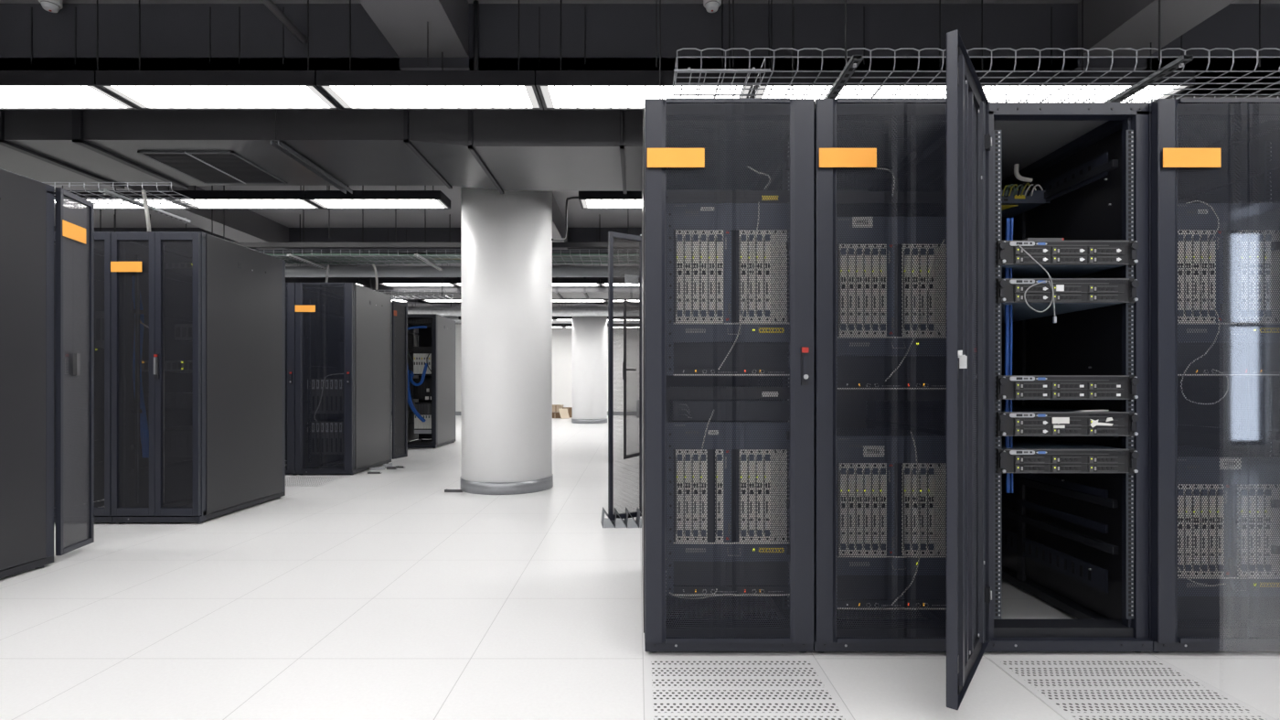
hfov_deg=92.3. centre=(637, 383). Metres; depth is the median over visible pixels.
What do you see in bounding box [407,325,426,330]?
cable bundle
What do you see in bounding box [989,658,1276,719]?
floor vent
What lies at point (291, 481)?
tile
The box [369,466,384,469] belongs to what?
metal offcut
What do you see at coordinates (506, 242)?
round column
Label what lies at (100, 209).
rod
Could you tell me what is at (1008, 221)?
cable bundle
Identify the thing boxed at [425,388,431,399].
card
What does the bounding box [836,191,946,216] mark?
switch
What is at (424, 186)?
rod
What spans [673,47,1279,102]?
cable tray
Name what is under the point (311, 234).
ceiling beam
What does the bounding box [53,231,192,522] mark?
rack
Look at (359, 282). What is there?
ceiling light
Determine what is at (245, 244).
support rail
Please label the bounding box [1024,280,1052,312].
loose cable
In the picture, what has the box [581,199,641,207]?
diffuser
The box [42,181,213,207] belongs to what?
cable tray
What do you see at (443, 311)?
insulated pipe
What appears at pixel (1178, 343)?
fan grille
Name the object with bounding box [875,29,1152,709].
rack
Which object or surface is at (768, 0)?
rod
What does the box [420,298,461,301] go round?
ceiling light
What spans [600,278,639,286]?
ceiling light
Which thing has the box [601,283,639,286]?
diffuser
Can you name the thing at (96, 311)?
server
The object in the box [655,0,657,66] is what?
rod
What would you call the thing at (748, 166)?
cable
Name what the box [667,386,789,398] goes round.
switch
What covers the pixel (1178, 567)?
cable
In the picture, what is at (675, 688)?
floor vent
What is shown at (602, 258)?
cable bundle
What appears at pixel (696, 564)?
fan grille
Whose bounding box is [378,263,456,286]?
ceiling light
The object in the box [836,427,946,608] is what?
chassis
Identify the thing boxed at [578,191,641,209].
ceiling light
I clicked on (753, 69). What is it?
cable tray
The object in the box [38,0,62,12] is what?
smoke detector
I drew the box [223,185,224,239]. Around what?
rod
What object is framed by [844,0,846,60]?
rod
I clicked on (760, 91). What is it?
diffuser
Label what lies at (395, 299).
ceiling light
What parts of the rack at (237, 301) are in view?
label plate, door, perforated panel, mounting rail, handle, panel, roof panel, perforated panel, door, panel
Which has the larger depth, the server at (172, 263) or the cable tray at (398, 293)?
the cable tray at (398, 293)
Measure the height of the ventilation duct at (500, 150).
0.718 m
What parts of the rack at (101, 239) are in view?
mounting rail, perforated panel, door, panel, frame, door, perforated panel, panel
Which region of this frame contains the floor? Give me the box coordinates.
[0,415,1279,719]
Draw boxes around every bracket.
[601,506,614,527]
[612,508,626,527]
[624,506,638,527]
[635,507,641,527]
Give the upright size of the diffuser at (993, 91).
0.004 m
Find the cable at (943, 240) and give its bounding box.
[885,240,944,381]
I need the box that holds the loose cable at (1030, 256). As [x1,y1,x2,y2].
[1016,244,1055,316]
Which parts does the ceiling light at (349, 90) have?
hanging rod, hanging rod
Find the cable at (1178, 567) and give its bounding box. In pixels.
[1177,566,1226,586]
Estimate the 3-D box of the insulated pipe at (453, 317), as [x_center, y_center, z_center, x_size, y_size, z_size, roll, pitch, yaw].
[-3.250,-1.940,16.400,9.500,0.650,0.260,0,0,0]
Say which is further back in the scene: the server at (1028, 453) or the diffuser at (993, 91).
the diffuser at (993, 91)
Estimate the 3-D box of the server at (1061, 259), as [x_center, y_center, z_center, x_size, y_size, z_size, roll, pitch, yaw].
[1.524,-0.467,2.527,0.491,0.086,0.726,0,0,0]
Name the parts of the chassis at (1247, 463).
label panel, header panel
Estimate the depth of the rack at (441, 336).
9.62 m
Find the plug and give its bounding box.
[1052,316,1056,322]
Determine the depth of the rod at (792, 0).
2.95 m
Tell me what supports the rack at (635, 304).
on the floor
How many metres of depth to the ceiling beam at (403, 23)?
3.41 m
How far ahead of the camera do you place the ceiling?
8.12 m
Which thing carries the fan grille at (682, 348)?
attached to the chassis at (696, 204)
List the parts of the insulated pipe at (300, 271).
hanging rod, hanging rod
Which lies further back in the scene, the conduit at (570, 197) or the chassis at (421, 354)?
the chassis at (421, 354)
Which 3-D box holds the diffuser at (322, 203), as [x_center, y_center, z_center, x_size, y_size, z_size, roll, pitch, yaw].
[-2.330,-1.638,5.570,1.155,0.004,0.279,0,0,0]
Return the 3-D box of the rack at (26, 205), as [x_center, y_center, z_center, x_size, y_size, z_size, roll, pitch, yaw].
[-3.376,-0.045,2.880,0.624,2.000,1.336,0,0,0]
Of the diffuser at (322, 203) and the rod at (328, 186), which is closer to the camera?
the diffuser at (322, 203)
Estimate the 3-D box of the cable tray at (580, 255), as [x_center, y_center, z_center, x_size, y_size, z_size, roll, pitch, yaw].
[-1.400,-1.375,6.685,6.005,0.065,0.535,0,0,0]
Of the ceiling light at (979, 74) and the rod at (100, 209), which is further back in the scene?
the rod at (100, 209)
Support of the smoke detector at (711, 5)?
attached to the ceiling
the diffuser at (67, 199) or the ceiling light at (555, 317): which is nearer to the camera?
the diffuser at (67, 199)
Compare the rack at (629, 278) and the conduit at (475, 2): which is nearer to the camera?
the conduit at (475, 2)
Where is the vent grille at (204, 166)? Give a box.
[137,150,287,183]
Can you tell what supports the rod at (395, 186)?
hanging from the ceiling
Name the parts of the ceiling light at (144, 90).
hanging rod, hanging rod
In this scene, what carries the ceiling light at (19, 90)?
hanging from the ceiling
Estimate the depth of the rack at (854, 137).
2.15 m
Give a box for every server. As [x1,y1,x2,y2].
[95,310,104,348]
[141,360,192,372]
[164,262,192,276]
[174,323,192,341]
[407,317,432,326]
[413,378,431,398]
[996,240,1139,277]
[996,277,1139,322]
[996,374,1139,399]
[996,405,1139,436]
[996,436,1139,473]
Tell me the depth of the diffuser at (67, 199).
5.54 m
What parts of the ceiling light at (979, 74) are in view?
hanging rod, hanging rod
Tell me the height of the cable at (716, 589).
0.040 m
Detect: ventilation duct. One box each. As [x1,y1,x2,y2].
[0,106,643,193]
[285,277,639,299]
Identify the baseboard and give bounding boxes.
[455,411,635,415]
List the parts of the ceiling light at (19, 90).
hanging rod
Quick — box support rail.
[234,242,639,247]
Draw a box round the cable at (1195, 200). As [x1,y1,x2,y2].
[1180,200,1228,404]
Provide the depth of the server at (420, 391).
9.32 m
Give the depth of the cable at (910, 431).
2.25 m
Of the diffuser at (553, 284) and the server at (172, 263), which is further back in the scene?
the diffuser at (553, 284)
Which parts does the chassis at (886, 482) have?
header panel, label panel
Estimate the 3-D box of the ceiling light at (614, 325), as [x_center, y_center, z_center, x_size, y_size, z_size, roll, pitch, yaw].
[-0.300,-1.948,17.600,1.192,0.635,0.304,0,0,0]
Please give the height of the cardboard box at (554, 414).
0.162 m
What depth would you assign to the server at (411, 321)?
9.30 m
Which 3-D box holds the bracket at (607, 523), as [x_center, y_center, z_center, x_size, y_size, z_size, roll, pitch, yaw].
[-0.197,0.902,4.167,0.086,0.105,0.173,0,0,-7]
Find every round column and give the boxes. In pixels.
[460,186,553,494]
[571,303,607,423]
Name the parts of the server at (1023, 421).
control panel, panel, paper strip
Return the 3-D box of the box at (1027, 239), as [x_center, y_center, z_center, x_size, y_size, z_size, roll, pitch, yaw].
[1.476,-0.513,2.257,0.130,0.030,0.086,0,0,0]
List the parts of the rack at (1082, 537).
latch rod, door, perforated panel, mounting rail, roof panel, panel, mounting rail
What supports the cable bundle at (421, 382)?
in the rack at (441, 336)
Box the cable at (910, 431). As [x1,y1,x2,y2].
[891,430,920,604]
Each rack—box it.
[0,168,94,577]
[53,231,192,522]
[110,231,285,522]
[285,282,340,474]
[295,282,407,474]
[407,313,455,447]
[608,231,641,520]
[622,299,639,458]
[641,97,814,651]
[813,97,985,651]
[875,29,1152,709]
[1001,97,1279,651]
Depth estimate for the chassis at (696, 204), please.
2.27 m
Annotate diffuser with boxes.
[0,85,132,107]
[54,199,184,206]
[104,85,335,107]
[174,199,317,207]
[309,199,447,207]
[321,85,539,107]
[381,283,455,286]
[423,299,461,301]
[540,85,750,107]
[552,283,599,286]
[552,299,605,301]
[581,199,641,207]
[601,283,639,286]
[756,85,946,99]
[981,85,1186,99]
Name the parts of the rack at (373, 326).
label plate, mounting rail, panel, perforated panel, door, roof panel, panel, door, perforated panel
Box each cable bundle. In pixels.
[131,276,149,455]
[265,253,639,264]
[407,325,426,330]
[407,364,426,422]
[408,362,427,385]
[1003,217,1013,492]
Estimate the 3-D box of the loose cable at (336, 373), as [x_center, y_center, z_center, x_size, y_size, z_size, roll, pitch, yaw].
[-3.273,0.141,6.560,0.358,0.526,0.012,0,0,0]
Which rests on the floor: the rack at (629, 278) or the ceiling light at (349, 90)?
the rack at (629, 278)
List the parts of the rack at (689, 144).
panel, label plate, panel, roof panel, panel, mounting rail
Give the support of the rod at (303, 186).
hanging from the ceiling
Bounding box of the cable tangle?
[1002,181,1043,195]
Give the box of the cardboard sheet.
[558,407,569,418]
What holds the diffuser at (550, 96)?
attached to the ceiling light at (558, 90)
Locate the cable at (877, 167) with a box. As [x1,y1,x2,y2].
[875,167,895,196]
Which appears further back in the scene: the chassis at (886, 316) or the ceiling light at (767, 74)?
the ceiling light at (767, 74)
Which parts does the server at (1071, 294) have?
control panel, panel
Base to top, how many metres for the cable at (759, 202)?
0.613 m
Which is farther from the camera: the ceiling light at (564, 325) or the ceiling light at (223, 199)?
the ceiling light at (564, 325)
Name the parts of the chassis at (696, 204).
label panel, header panel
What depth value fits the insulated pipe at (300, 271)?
8.14 m
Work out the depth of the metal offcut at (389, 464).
7.00 m
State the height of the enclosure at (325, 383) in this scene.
0.373 m
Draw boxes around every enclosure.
[307,378,343,412]
[307,418,343,454]
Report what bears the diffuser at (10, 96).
attached to the ceiling light at (19, 90)
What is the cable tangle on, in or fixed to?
attached to the switch at (1011, 206)
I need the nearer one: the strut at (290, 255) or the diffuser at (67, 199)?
the diffuser at (67, 199)
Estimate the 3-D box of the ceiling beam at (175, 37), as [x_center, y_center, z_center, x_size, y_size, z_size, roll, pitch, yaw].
[-0.550,-2.075,3.843,16.900,0.380,0.374,0,0,0]
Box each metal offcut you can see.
[367,470,381,473]
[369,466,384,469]
[382,462,392,468]
[386,466,396,469]
[444,488,463,491]
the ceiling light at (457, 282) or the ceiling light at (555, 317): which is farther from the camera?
the ceiling light at (555, 317)
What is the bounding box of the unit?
[670,399,789,420]
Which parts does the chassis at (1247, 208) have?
label panel, header panel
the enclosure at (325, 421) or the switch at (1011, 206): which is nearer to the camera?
the switch at (1011, 206)
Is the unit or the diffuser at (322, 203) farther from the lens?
the diffuser at (322, 203)
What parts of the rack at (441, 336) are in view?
panel, panel, mounting rail, panel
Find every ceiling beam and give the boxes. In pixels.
[0,3,1279,96]
[82,185,461,306]
[85,227,641,254]
[358,0,601,304]
[403,298,639,303]
[1077,0,1236,56]
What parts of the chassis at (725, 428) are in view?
label panel, header panel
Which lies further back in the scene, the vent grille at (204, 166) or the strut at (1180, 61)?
the vent grille at (204, 166)
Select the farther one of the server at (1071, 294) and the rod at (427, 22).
the rod at (427, 22)
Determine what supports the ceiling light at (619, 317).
hanging from the ceiling
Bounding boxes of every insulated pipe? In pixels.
[149,213,639,277]
[407,301,639,316]
[444,315,639,323]
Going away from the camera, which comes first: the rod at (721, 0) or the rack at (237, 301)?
the rod at (721, 0)
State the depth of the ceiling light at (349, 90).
3.42 m
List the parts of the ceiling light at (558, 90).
hanging rod, hanging rod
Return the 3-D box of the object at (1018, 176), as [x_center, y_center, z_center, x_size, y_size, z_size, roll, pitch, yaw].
[1.632,-0.891,2.600,0.074,0.075,0.018,0,0,0]
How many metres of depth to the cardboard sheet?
17.14 m
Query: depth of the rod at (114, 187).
6.00 m
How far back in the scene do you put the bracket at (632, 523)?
4.08 m
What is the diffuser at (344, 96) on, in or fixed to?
attached to the ceiling light at (349, 90)
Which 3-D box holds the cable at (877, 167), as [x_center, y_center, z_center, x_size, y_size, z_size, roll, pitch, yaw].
[0.908,-0.739,2.248,0.070,0.106,0.005,0,0,0]
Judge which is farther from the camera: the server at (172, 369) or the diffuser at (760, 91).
the server at (172, 369)
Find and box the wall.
[455,323,639,411]
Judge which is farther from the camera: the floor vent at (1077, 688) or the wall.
the wall
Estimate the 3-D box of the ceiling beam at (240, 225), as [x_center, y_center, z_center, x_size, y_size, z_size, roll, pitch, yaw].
[-5.250,-2.105,6.920,0.410,0.320,23.840,0,0,0]
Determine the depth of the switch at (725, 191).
2.28 m
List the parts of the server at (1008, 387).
control panel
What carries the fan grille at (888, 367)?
attached to the chassis at (886, 316)
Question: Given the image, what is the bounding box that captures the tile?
[285,476,347,486]
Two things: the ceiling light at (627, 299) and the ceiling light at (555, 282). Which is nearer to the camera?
the ceiling light at (555, 282)
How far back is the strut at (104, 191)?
4.46 m
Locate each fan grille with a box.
[674,342,788,366]
[674,561,788,585]
[837,356,946,380]
[837,575,946,598]
[1177,342,1279,366]
[1177,596,1279,618]
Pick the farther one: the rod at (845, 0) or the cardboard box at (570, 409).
the cardboard box at (570, 409)
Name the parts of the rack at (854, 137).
label plate, panel, perforated panel, roof panel, frame, panel, mounting rail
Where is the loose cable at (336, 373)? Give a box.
[313,373,342,421]
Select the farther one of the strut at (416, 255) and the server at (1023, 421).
the strut at (416, 255)
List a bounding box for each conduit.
[260,0,307,42]
[473,0,479,70]
[551,196,578,241]
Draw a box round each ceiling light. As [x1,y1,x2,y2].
[0,0,139,109]
[53,185,192,209]
[96,0,341,109]
[169,185,321,209]
[285,265,367,286]
[305,185,450,209]
[316,0,543,109]
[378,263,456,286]
[391,298,410,301]
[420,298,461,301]
[452,278,461,286]
[535,0,755,109]
[552,278,600,286]
[552,298,607,301]
[552,323,564,327]
[554,316,572,319]
[563,305,572,327]
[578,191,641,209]
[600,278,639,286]
[606,298,639,301]
[606,303,639,319]
[607,323,639,327]
[749,0,946,99]
[976,0,1194,99]
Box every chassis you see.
[413,346,431,374]
[414,401,431,433]
[666,202,789,374]
[666,416,789,595]
[836,216,946,389]
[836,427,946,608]
[1177,202,1279,374]
[1177,446,1279,618]
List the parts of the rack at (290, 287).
panel, perforated panel, door, panel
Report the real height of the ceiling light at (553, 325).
0.635 m
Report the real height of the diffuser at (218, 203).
0.004 m
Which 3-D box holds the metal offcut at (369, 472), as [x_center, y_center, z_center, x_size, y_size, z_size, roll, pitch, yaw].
[-2.811,0.944,6.582,0.130,0.022,0.060,0,0,-3]
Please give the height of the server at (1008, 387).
0.086 m
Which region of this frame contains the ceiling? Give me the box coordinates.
[0,0,1279,306]
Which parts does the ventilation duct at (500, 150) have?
hanging rod, hanging rod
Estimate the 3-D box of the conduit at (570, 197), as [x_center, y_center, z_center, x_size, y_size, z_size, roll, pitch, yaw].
[-0.657,-1.452,5.403,0.099,0.455,0.333,0,0,38]
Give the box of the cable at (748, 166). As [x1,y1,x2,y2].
[747,166,770,188]
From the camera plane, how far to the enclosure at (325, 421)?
6.60 m
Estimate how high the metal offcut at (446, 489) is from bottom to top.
0.025 m
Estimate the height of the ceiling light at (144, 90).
0.635 m
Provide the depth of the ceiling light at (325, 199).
5.46 m
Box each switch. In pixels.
[667,190,789,202]
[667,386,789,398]
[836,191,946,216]
[836,389,946,400]
[1001,190,1049,216]
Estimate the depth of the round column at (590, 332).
14.95 m
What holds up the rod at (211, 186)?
hanging from the ceiling
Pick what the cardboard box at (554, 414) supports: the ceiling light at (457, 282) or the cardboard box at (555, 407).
the cardboard box at (555, 407)
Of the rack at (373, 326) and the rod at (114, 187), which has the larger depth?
the rack at (373, 326)
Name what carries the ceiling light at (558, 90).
hanging from the ceiling
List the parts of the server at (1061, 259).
control panel, panel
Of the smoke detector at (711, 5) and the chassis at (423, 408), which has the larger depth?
the chassis at (423, 408)
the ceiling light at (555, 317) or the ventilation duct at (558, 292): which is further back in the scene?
the ceiling light at (555, 317)
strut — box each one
[98,188,190,223]
[287,253,330,270]
[414,253,442,270]
[823,54,863,99]
[1104,54,1193,102]
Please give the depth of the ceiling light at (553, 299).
12.02 m
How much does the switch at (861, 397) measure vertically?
0.044 m
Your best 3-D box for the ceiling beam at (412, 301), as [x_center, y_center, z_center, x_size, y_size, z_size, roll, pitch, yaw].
[-0.550,-2.075,14.248,16.900,0.380,0.304,0,0,0]
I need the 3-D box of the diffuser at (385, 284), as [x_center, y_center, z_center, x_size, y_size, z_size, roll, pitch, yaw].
[-3.600,-1.638,10.100,1.155,0.004,0.279,0,0,0]
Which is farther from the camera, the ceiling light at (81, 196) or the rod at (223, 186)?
the rod at (223, 186)
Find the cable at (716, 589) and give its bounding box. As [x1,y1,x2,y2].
[669,588,717,598]
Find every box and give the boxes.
[552,404,563,411]
[552,412,560,417]
[562,406,572,416]
[1022,237,1063,240]
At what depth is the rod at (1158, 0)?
2.53 m
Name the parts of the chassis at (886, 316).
label panel, header panel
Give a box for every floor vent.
[643,658,853,719]
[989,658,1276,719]
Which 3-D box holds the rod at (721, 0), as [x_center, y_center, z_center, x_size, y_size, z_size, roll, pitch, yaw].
[0.498,-1.985,3.600,0.006,0.560,0.007,0,0,0]
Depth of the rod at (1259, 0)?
3.30 m
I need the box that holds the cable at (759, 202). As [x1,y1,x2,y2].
[717,202,759,369]
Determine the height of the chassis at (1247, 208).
0.638 m
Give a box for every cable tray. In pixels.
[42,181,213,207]
[263,249,639,265]
[370,263,452,298]
[671,57,770,97]
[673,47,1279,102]
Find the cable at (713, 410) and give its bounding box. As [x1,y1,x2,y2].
[701,409,714,447]
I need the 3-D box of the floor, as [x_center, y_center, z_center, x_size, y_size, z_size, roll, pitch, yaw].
[-0.550,1.005,6.950,16.900,0.100,23.900,0,0,0]
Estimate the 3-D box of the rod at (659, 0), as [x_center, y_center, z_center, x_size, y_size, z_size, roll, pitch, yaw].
[0.102,-1.635,2.750,0.006,1.260,0.007,0,0,0]
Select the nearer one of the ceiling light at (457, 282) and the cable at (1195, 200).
the cable at (1195, 200)
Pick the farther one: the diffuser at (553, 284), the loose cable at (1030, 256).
the diffuser at (553, 284)
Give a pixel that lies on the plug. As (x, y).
(1054, 318)
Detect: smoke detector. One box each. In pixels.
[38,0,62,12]
[703,0,721,12]
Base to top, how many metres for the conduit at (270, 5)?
0.042 m
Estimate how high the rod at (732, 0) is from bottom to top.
0.560 m
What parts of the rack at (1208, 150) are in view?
label plate, frame, door, roof panel, perforated panel, panel, mounting rail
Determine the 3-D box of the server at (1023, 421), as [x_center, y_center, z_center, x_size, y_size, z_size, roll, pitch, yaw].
[1.524,0.139,2.527,0.491,0.093,0.726,0,0,0]
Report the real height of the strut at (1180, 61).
0.042 m
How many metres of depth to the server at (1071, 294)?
2.18 m
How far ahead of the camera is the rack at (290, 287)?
6.42 m
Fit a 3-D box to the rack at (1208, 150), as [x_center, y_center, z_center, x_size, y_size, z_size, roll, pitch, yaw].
[2.116,-0.023,2.651,0.605,1.956,1.047,0,0,0]
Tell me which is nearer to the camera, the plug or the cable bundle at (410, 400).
the plug
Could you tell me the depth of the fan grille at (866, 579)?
2.27 m
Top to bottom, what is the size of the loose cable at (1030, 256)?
0.259 m
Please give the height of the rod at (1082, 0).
0.560 m
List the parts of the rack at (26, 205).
panel, frame, label plate, door, perforated panel, handle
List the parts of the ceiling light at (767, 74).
hanging rod, hanging rod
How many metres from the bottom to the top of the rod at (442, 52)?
0.240 m
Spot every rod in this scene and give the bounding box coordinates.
[99,209,101,231]
[114,187,116,231]
[211,185,213,234]
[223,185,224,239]
[302,185,304,253]
[328,185,330,237]
[362,185,363,253]
[394,185,396,240]
[424,185,426,254]
[426,21,428,66]
[441,52,443,70]
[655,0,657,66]
[659,0,661,98]
[721,0,723,68]
[732,0,734,66]
[768,0,769,68]
[791,0,793,99]
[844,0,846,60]
[1081,0,1083,70]
[1158,0,1160,60]
[1258,0,1260,66]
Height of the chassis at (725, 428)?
0.638 m
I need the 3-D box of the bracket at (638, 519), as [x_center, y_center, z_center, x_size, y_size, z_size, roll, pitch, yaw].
[0.041,0.902,4.167,0.086,0.105,0.173,0,0,-7]
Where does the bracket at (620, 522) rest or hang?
on the floor
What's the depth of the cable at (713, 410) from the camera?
2.25 m
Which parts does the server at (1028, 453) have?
control panel, panel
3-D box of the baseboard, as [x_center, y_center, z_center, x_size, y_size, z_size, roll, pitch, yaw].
[-0.550,0.895,18.890,16.900,0.120,0.020,0,0,0]
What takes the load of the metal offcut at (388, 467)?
on the floor
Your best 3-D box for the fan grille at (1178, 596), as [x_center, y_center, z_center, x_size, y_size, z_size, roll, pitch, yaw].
[2.199,0.830,2.275,0.421,0.089,0.002,0,0,0]
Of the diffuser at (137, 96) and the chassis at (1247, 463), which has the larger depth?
the diffuser at (137, 96)
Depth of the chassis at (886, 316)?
2.27 m
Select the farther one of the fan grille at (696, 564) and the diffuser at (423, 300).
the diffuser at (423, 300)
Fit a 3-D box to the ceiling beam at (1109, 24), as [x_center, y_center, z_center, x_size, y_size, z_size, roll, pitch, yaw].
[2.830,-2.105,6.920,0.410,0.320,23.840,0,0,0]
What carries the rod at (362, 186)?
hanging from the ceiling
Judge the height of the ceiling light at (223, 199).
0.635 m
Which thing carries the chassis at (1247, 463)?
in the rack at (1208, 150)
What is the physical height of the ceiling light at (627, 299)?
0.635 m
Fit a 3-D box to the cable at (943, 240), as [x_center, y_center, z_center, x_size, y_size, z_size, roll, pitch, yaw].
[1.016,-0.269,2.248,0.221,0.521,0.005,0,0,0]
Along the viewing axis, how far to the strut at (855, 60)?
2.56 m
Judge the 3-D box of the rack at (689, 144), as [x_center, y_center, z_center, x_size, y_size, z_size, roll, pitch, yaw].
[0.324,-0.023,2.651,0.605,1.956,1.047,0,0,0]
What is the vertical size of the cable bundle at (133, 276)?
1.295 m

